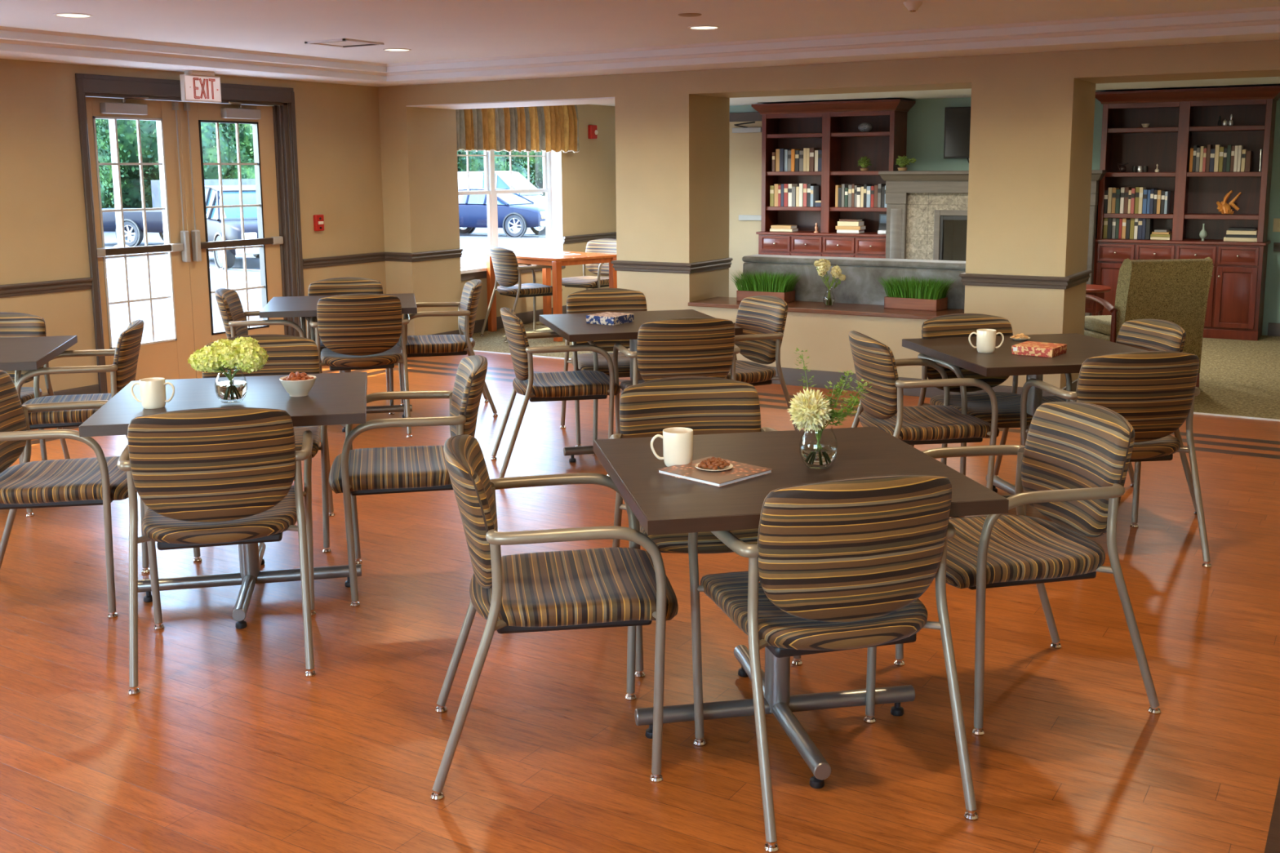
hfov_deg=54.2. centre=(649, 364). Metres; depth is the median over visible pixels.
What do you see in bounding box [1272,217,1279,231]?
wall switch
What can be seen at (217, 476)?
striped armchair
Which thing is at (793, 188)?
book
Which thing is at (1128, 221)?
book
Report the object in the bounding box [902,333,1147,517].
cafe table
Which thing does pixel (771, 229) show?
book
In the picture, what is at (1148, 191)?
book
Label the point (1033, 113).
wall
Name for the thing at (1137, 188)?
book
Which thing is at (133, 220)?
pickup
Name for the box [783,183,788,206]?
book
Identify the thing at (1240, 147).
book
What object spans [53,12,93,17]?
recessed light
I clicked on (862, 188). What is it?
book
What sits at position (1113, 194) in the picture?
book
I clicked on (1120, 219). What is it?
book
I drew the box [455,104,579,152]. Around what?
window valance
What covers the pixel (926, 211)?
fireplace
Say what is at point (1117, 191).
book
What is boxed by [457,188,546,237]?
parked saloon
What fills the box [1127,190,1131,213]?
book
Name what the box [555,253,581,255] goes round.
sheet
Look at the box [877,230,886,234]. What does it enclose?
trinket box
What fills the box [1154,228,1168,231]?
book
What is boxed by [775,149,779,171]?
book
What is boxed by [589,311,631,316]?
print
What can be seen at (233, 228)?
parked car
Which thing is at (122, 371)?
striped armchair
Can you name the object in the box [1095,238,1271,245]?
countertop
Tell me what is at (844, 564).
striped armchair
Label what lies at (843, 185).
book
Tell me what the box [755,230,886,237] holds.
countertop
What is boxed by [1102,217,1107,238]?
book
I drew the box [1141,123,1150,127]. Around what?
bowl
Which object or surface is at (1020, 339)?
dish
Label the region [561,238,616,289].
striped armchair
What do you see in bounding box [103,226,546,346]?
ground
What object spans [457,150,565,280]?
window
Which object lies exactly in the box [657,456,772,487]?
magazine
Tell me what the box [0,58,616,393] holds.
wall
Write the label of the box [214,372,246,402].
glass vase
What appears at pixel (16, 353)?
cafe table
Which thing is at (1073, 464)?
striped armchair
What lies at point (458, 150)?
leafy tree
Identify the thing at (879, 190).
book
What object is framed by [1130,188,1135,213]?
book
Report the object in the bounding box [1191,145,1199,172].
book
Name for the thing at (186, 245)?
door
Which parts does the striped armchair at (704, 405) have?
armrest, leg, leg, backrest, seat, armrest, leg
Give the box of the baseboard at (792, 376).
[42,305,1279,397]
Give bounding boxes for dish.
[1009,336,1030,341]
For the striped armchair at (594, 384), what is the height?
0.867 m
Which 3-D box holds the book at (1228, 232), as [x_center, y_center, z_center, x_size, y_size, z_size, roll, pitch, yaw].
[5.413,-1.213,11.421,0.250,0.036,0.170,5,10,30]
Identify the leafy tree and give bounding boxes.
[95,118,130,208]
[95,118,245,208]
[222,123,255,178]
[457,149,537,188]
[457,150,470,171]
[516,150,545,196]
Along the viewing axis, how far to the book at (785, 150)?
13.55 m
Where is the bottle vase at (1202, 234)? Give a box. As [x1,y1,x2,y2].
[1199,223,1207,240]
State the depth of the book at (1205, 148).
11.42 m
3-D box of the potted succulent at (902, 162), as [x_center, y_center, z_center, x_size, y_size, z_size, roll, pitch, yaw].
[2.611,-2.068,12.762,0.221,0.163,0.163,5,10,30]
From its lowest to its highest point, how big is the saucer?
0.007 m
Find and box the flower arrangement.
[786,347,872,448]
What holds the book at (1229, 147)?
on the bookcase at (1180, 120)
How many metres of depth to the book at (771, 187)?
13.69 m
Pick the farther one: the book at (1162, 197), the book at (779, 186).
the book at (779, 186)
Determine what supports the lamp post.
on the ground
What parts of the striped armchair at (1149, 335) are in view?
seat, leg, backrest, leg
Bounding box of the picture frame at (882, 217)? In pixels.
[878,213,886,230]
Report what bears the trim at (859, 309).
attached to the wall at (1033, 113)
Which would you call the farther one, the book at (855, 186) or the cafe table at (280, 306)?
the book at (855, 186)
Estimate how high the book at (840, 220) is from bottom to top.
0.022 m
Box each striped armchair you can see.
[0,311,70,463]
[0,369,150,618]
[15,320,143,516]
[116,407,315,695]
[192,333,334,562]
[214,288,321,355]
[300,276,395,414]
[309,293,412,442]
[328,355,487,607]
[395,279,497,417]
[430,434,678,800]
[480,246,562,342]
[490,306,620,478]
[560,288,647,446]
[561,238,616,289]
[608,376,802,678]
[613,317,740,433]
[688,474,978,852]
[724,295,798,430]
[848,330,999,515]
[893,401,1160,736]
[910,313,1072,477]
[1020,351,1211,568]
[1041,319,1196,515]
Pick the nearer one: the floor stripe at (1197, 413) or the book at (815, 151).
the floor stripe at (1197, 413)
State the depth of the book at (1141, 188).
11.75 m
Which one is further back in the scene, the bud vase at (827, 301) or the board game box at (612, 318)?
the bud vase at (827, 301)
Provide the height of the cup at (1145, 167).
0.058 m
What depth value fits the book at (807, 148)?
13.41 m
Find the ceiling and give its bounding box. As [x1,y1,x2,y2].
[0,0,1279,106]
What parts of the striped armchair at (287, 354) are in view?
leg, backrest, seat, leg, leg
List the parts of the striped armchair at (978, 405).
leg, armrest, leg, backrest, seat, leg, armrest, leg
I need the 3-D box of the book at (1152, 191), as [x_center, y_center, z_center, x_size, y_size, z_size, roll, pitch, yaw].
[4.734,-1.542,11.763,0.030,0.232,0.151,5,10,30]
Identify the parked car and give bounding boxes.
[204,185,259,269]
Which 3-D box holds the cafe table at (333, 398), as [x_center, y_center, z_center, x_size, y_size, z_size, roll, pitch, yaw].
[-1.515,0.490,4.683,0.915,0.762,0.915,-2,9,-12]
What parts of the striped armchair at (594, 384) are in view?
leg, backrest, leg, armrest, seat, armrest, leg, leg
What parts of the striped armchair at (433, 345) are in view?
leg, leg, armrest, seat, armrest, backrest, leg, leg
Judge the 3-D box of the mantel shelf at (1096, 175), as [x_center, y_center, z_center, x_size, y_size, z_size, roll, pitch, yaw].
[3.426,-1.889,12.453,2.188,0.096,0.614,5,10,30]
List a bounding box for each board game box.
[586,311,634,325]
[1011,341,1066,357]
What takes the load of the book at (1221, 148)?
on the bookcase at (1180, 120)
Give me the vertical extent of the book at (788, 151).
0.223 m
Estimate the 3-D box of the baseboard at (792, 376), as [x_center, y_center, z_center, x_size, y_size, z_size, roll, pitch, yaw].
[-0.119,0.477,6.757,8.430,0.125,14.560,5,10,30]
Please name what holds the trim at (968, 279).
attached to the wall at (43, 234)
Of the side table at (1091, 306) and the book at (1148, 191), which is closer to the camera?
the side table at (1091, 306)
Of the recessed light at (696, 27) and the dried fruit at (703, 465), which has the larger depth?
the recessed light at (696, 27)
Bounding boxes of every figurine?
[813,222,818,232]
[1155,164,1159,172]
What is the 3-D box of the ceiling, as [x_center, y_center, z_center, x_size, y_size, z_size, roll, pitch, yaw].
[-0.135,-1.852,6.391,8.430,0.280,14.560,5,10,30]
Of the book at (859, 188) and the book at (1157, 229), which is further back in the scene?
the book at (859, 188)
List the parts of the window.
sash, sill, sash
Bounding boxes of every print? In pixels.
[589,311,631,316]
[1014,341,1065,348]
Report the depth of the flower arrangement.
3.42 m
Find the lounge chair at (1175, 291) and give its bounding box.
[1084,257,1213,386]
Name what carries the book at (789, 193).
on the bookcase at (830, 126)
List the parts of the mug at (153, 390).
handle, handle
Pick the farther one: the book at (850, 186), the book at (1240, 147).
the book at (850, 186)
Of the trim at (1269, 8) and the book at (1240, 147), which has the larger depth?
the book at (1240, 147)
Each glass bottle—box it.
[1217,115,1221,125]
[1222,119,1227,125]
[1228,114,1233,125]
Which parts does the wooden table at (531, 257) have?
leg, leg, leg, leg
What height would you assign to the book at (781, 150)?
0.245 m
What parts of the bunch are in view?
stem, stem, stem, stem, stem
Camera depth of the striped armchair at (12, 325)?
6.47 m
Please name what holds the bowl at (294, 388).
on the cafe table at (333, 398)
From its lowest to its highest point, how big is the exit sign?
0.215 m
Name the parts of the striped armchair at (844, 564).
leg, armrest, leg, seat, backrest, leg, armrest, leg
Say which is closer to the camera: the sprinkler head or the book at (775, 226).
the sprinkler head
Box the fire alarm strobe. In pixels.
[587,124,598,138]
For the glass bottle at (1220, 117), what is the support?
on the bookcase at (1180, 120)
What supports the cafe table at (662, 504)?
on the floor
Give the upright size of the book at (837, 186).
0.231 m
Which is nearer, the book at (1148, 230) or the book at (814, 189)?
the book at (1148, 230)
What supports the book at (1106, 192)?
on the bookcase at (1180, 120)
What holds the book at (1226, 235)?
on the book at (1232, 239)
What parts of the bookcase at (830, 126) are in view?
panel, drawer, door, shelf, shelf, rail, shelf, drawer, door, crown moulding, panel, drawer, door, shelf, shelf, rail, shelf, drawer, door, panel, panel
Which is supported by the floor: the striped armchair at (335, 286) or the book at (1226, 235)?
the striped armchair at (335, 286)
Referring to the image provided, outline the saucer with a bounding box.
[695,462,733,471]
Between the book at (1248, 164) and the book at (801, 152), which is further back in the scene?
the book at (801, 152)
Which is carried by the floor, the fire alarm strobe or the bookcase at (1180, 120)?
the bookcase at (1180, 120)
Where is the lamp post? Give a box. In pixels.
[108,119,130,257]
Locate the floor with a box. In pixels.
[0,321,1279,852]
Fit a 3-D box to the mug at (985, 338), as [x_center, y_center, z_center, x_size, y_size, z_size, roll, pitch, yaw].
[1.500,-0.107,5.576,0.134,0.100,0.085,6,11,37]
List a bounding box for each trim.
[0,6,1279,75]
[0,231,1279,297]
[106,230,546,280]
[405,97,614,109]
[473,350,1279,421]
[688,296,964,319]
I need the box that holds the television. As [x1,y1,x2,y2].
[943,106,970,162]
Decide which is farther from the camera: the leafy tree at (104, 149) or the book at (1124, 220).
the leafy tree at (104, 149)
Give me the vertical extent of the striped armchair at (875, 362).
0.867 m
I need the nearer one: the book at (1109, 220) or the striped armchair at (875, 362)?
the striped armchair at (875, 362)
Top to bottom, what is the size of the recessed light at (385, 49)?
0.006 m
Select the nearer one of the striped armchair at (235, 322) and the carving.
the striped armchair at (235, 322)
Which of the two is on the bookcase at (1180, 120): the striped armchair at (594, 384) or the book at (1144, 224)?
the book at (1144, 224)
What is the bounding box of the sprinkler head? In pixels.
[903,0,922,12]
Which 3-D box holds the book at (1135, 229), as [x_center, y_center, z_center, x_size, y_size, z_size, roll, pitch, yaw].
[4.631,-1.301,11.878,0.030,0.202,0.151,5,10,30]
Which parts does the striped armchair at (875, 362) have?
leg, backrest, leg, armrest, seat, leg, armrest, leg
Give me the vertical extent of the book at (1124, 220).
0.196 m
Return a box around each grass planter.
[730,268,801,302]
[878,274,955,311]
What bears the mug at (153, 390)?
on the cafe table at (333, 398)
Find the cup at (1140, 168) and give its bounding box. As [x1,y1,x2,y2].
[1137,165,1142,172]
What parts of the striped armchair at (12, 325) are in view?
armrest, backrest, seat, leg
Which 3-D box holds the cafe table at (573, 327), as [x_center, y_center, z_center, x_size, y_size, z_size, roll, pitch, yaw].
[-0.073,0.137,6.871,0.915,0.762,0.915,-3,9,-14]
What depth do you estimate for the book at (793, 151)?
13.50 m
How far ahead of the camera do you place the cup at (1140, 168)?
11.78 m
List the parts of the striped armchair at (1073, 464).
leg, armrest, leg, seat, leg, armrest, backrest, leg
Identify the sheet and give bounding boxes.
[539,251,568,253]
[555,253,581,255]
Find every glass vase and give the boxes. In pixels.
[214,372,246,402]
[799,431,837,468]
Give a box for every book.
[769,185,774,206]
[769,228,798,231]
[770,224,797,228]
[772,151,775,171]
[773,183,781,206]
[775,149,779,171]
[777,185,781,206]
[779,148,789,171]
[781,183,783,206]
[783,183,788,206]
[784,149,791,171]
[787,150,791,171]
[787,183,797,206]
[791,149,799,171]
[791,186,799,206]
[795,150,799,171]
[795,186,799,206]
[799,150,803,171]
[799,182,808,206]
[803,147,806,171]
[803,183,807,206]
[806,147,809,171]
[806,183,816,206]
[809,147,819,171]
[810,186,818,206]
[814,150,817,171]
[814,202,821,206]
[817,150,822,171]
[835,185,841,207]
[835,225,866,230]
[836,229,864,233]
[837,187,841,207]
[837,221,863,226]
[839,218,862,221]
[841,183,849,207]
[844,187,848,207]
[848,184,852,207]
[851,183,859,207]
[853,185,862,207]
[856,186,861,207]
[860,186,863,207]
[863,183,871,207]
[866,186,871,207]
[870,186,874,207]
[873,184,878,207]
[877,183,885,207]
[880,186,884,207]
[884,185,886,207]
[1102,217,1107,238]
[1103,190,1108,213]
[1106,186,1115,213]
[1106,217,1112,238]
[1111,187,1119,213]
[1111,217,1115,238]
[1115,189,1120,213]
[1115,217,1119,238]
[1118,217,1122,239]
[1119,186,1124,213]
[1121,217,1128,239]
[1123,186,1131,213]
[1125,218,1130,239]
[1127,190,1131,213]
[1129,217,1134,239]
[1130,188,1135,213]
[1133,186,1140,213]
[1133,217,1138,239]
[1137,186,1146,213]
[1137,217,1142,239]
[1141,217,1146,239]
[1142,189,1150,213]
[1145,218,1153,239]
[1146,189,1151,213]
[1149,188,1156,213]
[1150,233,1172,236]
[1150,236,1172,239]
[1151,231,1171,234]
[1153,189,1159,213]
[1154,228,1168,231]
[1156,190,1162,213]
[1160,190,1167,213]
[1164,191,1170,213]
[1188,147,1193,172]
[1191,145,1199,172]
[1195,147,1200,172]
[1199,146,1205,172]
[1202,147,1207,172]
[1205,144,1213,172]
[1208,148,1215,172]
[1213,144,1221,172]
[1217,146,1226,172]
[1222,147,1227,172]
[1223,236,1257,241]
[1225,234,1257,237]
[1226,144,1231,171]
[1226,230,1257,235]
[1228,226,1257,231]
[1230,145,1235,171]
[1233,145,1238,171]
[1236,145,1243,171]
[1240,149,1247,171]
[1244,151,1253,171]
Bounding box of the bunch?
[813,257,845,298]
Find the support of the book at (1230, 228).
on the book at (1228, 232)
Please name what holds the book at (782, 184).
on the bookcase at (830, 126)
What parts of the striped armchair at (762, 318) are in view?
seat, armrest, backrest, leg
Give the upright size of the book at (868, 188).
0.220 m
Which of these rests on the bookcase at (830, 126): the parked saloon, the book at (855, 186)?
the book at (855, 186)
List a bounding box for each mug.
[130,377,174,408]
[650,426,693,466]
[968,328,1004,353]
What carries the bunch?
in the bud vase at (827, 301)
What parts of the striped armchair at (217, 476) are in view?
armrest, leg, leg, backrest, seat, leg, armrest, leg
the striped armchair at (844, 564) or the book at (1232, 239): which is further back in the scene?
the book at (1232, 239)
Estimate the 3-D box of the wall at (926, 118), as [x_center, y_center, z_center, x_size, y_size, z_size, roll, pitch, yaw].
[3.548,-1.684,12.867,8.650,2.650,0.150,5,10,30]
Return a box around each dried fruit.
[701,463,707,468]
[706,463,715,468]
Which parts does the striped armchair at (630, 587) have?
leg, leg, backrest, armrest, seat, armrest, leg, leg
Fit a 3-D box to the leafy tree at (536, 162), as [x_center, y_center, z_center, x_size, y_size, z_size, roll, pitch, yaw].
[-7.534,-12.621,70.113,7.613,8.308,6.060,-4,10,-21]
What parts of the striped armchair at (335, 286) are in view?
armrest, leg, seat, backrest, leg, leg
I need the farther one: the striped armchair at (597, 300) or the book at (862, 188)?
the book at (862, 188)
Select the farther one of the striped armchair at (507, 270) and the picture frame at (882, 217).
the picture frame at (882, 217)
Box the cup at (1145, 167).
[1142,165,1147,172]
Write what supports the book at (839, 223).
on the book at (851, 228)
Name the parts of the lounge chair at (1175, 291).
seat, arm, leg, backrest, leg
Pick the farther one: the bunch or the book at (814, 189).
the book at (814, 189)
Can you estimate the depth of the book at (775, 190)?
13.67 m
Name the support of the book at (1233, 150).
on the bookcase at (1180, 120)
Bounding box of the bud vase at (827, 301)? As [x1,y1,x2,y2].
[823,286,834,306]
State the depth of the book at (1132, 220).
11.83 m
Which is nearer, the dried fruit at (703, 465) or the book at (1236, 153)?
the dried fruit at (703, 465)
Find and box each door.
[75,73,306,393]
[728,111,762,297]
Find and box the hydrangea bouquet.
[187,336,268,382]
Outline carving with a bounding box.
[1216,190,1241,214]
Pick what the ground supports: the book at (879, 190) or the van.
the van
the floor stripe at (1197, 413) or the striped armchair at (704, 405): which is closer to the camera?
the striped armchair at (704, 405)
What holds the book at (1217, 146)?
on the bookcase at (1180, 120)
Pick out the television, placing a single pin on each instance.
(957, 119)
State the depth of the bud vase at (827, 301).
9.14 m
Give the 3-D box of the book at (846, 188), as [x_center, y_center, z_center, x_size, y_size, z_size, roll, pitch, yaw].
[2.118,-1.787,13.312,0.036,0.206,0.151,5,10,30]
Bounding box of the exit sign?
[179,70,222,102]
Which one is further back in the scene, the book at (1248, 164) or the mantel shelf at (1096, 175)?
the mantel shelf at (1096, 175)
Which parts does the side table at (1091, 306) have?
drawer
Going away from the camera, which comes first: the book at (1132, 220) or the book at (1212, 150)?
the book at (1212, 150)
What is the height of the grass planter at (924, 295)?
0.238 m
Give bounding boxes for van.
[457,170,545,205]
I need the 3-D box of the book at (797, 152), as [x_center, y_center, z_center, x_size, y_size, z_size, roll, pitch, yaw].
[1.623,-2.213,13.544,0.045,0.225,0.151,5,10,30]
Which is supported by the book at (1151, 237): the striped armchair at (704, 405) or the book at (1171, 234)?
the book at (1171, 234)
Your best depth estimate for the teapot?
11.84 m
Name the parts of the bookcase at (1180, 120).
panel, door, drawer, shelf, shelf, shelf, rail, drawer, crown moulding, panel, drawer, door, shelf, shelf, shelf, rail, door, drawer, panel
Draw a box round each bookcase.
[751,98,915,258]
[1093,85,1279,340]
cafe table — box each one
[0,335,77,370]
[79,371,367,629]
[259,293,417,431]
[538,309,742,462]
[593,426,1008,788]
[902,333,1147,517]
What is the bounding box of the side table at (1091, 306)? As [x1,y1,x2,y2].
[1084,284,1111,315]
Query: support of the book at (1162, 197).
on the bookcase at (1180, 120)
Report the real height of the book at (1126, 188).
0.247 m
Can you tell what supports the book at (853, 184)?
on the bookcase at (830, 126)
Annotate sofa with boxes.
[742,254,965,309]
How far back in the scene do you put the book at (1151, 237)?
11.71 m
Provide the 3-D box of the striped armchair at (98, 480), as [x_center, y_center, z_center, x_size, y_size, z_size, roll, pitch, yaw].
[-2.224,0.448,4.644,0.666,0.867,0.596,-2,9,-9]
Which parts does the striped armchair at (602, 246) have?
seat, leg, leg, backrest, armrest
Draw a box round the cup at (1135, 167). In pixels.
[1132,165,1137,172]
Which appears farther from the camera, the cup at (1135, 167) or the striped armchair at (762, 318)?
the cup at (1135, 167)
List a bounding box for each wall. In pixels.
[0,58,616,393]
[151,178,255,208]
[377,39,1279,389]
[729,97,1279,335]
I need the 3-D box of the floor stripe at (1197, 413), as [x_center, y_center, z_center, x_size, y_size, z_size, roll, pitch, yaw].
[1.537,0.166,9.207,8.118,0.058,0.027,5,10,30]
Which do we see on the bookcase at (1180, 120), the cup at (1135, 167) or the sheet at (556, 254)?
the cup at (1135, 167)
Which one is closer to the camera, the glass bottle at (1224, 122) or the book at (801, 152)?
the glass bottle at (1224, 122)
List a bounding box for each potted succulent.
[857,156,871,170]
[895,155,916,170]
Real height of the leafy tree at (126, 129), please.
9.054 m
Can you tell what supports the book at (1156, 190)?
on the bookcase at (1180, 120)
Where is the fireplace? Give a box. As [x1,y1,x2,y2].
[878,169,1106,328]
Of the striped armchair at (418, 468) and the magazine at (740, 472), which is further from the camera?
the striped armchair at (418, 468)
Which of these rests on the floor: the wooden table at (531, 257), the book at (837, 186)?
the wooden table at (531, 257)
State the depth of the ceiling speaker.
6.95 m
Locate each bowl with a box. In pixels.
[279,374,316,396]
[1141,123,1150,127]
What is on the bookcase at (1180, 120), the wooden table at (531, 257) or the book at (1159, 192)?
the book at (1159, 192)
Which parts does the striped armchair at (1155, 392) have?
leg, armrest, seat, leg, backrest, armrest, leg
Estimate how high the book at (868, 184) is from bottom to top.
0.240 m
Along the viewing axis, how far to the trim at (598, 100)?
10.41 m
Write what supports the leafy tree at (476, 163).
on the ground
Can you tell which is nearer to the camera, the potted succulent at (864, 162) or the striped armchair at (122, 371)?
the striped armchair at (122, 371)
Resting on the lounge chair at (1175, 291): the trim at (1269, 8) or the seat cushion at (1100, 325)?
the seat cushion at (1100, 325)
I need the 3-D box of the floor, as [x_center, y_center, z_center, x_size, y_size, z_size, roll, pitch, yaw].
[-0.127,0.576,6.777,8.450,0.084,14.560,5,10,30]
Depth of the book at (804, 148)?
13.43 m
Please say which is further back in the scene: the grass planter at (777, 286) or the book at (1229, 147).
the book at (1229, 147)
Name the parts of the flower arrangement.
stem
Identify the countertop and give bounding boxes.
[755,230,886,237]
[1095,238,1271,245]
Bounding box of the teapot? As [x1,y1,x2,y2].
[1117,162,1128,172]
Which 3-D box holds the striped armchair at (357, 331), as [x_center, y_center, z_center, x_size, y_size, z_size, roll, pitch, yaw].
[-1.767,-0.031,7.673,0.596,0.867,0.666,-2,9,-12]
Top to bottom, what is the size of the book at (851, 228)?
0.038 m
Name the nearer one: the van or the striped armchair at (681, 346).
the striped armchair at (681, 346)
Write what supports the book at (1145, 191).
on the bookcase at (1180, 120)
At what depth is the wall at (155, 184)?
46.59 m
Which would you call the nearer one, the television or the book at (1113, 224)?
the book at (1113, 224)
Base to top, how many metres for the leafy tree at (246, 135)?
7.553 m
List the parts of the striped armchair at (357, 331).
armrest, leg, leg, backrest, seat, leg, armrest, leg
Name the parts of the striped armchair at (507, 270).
leg, backrest, leg, armrest, seat, leg, armrest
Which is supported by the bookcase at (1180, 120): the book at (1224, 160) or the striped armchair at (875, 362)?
the book at (1224, 160)
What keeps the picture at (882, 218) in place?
attached to the picture frame at (882, 217)
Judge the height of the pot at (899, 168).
0.030 m
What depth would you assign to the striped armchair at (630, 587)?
3.23 m
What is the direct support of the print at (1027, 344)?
on the board game box at (1027, 348)
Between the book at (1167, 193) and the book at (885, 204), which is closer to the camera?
the book at (1167, 193)
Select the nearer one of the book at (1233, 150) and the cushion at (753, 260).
the cushion at (753, 260)
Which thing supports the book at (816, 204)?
on the bookcase at (830, 126)
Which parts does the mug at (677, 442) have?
handle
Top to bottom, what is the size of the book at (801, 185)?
0.249 m
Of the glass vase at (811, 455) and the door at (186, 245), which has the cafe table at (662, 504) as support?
the glass vase at (811, 455)
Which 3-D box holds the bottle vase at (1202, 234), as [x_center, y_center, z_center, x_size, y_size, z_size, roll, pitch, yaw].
[5.114,-1.229,11.552,0.070,0.158,0.069,5,10,30]
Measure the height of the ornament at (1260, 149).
0.202 m
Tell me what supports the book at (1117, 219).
on the bookcase at (1180, 120)
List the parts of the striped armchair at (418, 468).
leg, leg, seat, armrest, armrest, leg, leg, backrest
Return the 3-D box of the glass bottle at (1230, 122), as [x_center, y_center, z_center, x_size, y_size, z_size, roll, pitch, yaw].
[5.273,-2.223,11.343,0.044,0.105,0.043,5,10,30]
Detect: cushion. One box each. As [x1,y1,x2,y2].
[742,254,965,270]
[1084,315,1111,335]
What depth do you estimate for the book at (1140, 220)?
11.80 m
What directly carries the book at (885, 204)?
on the bookcase at (830, 126)
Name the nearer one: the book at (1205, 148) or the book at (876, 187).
the book at (1205, 148)
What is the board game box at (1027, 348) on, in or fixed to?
on the cafe table at (957, 351)
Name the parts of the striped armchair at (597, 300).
leg, leg, seat, backrest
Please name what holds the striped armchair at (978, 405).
on the floor
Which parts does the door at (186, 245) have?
closer arm, vertical rod, vertical rod, closer arm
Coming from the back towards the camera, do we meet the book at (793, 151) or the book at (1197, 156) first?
the book at (793, 151)
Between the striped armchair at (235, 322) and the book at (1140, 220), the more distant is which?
the book at (1140, 220)
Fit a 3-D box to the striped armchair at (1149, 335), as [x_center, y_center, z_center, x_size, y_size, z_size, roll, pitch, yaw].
[2.147,0.228,5.853,0.666,0.867,0.596,-2,9,-10]
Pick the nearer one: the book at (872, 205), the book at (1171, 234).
the book at (1171, 234)
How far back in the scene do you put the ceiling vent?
8.35 m
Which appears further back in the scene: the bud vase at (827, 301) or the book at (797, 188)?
the book at (797, 188)
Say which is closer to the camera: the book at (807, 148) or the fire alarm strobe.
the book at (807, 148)
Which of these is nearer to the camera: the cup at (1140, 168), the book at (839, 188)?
the cup at (1140, 168)
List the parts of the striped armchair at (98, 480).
backrest, leg, armrest, seat, armrest, leg, leg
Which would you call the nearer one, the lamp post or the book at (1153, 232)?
the book at (1153, 232)
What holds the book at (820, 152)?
on the bookcase at (830, 126)
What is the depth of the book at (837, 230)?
13.29 m
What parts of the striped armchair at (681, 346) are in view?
leg, armrest, seat, leg, backrest, leg, armrest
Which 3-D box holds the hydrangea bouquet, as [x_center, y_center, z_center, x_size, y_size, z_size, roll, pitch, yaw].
[-1.512,0.009,4.490,0.282,0.218,0.193,-3,9,-15]
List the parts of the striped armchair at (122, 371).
leg, leg, seat, armrest, armrest, leg, backrest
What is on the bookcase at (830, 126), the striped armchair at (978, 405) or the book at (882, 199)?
the book at (882, 199)
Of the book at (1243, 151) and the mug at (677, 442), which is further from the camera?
the book at (1243, 151)
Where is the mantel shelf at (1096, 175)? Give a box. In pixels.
[878,169,1106,180]
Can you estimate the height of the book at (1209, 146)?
0.247 m
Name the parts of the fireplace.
pilaster panel, firebox trim, firebox frame, pilaster panel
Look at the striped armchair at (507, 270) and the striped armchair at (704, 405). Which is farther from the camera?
the striped armchair at (507, 270)
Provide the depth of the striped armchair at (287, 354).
5.52 m
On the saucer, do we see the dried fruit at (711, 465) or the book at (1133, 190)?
the dried fruit at (711, 465)
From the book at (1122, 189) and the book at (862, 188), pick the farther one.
the book at (862, 188)
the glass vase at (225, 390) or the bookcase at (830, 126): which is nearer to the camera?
the glass vase at (225, 390)
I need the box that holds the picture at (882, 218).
[880,215,886,223]
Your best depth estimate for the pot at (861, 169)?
13.15 m
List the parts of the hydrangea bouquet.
stem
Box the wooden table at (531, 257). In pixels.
[486,249,617,342]
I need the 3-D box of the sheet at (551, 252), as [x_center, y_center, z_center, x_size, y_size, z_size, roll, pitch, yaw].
[-0.935,-1.096,12.234,0.210,0.002,0.296,3,10,21]
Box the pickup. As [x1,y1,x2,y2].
[102,208,164,246]
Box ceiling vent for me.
[304,38,383,47]
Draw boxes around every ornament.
[857,122,871,132]
[1259,149,1262,171]
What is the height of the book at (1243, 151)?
0.200 m
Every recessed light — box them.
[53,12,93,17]
[382,48,411,51]
[688,25,719,29]
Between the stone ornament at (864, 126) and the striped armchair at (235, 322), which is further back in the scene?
the stone ornament at (864, 126)
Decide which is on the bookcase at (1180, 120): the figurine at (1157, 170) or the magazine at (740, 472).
the figurine at (1157, 170)
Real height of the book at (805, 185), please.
0.245 m
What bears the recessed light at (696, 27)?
in the ceiling
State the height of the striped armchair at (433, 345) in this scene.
0.867 m
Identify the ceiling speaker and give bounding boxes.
[678,13,702,16]
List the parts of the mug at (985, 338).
handle, handle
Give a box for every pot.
[859,168,868,170]
[897,167,907,170]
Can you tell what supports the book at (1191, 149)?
on the bookcase at (1180, 120)
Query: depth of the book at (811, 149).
13.39 m
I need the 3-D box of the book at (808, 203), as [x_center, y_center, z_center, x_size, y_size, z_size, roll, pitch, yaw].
[1.749,-1.839,13.533,0.042,0.245,0.151,5,10,30]
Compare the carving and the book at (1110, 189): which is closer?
the carving
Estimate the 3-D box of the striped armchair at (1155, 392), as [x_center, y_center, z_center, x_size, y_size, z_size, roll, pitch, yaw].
[1.915,0.334,5.188,0.596,0.867,0.666,-2,9,-7]
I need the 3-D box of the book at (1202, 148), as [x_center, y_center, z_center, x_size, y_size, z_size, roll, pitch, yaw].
[5.084,-1.894,11.503,0.026,0.232,0.150,5,10,30]
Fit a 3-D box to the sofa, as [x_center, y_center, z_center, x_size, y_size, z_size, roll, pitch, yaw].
[1.764,-0.402,9.768,1.910,0.895,0.885,5,10,30]
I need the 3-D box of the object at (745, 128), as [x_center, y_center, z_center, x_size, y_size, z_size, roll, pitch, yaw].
[0.806,-1.768,14.325,1.310,2.200,0.168,5,10,30]
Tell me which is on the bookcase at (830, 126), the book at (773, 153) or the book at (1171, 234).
the book at (773, 153)

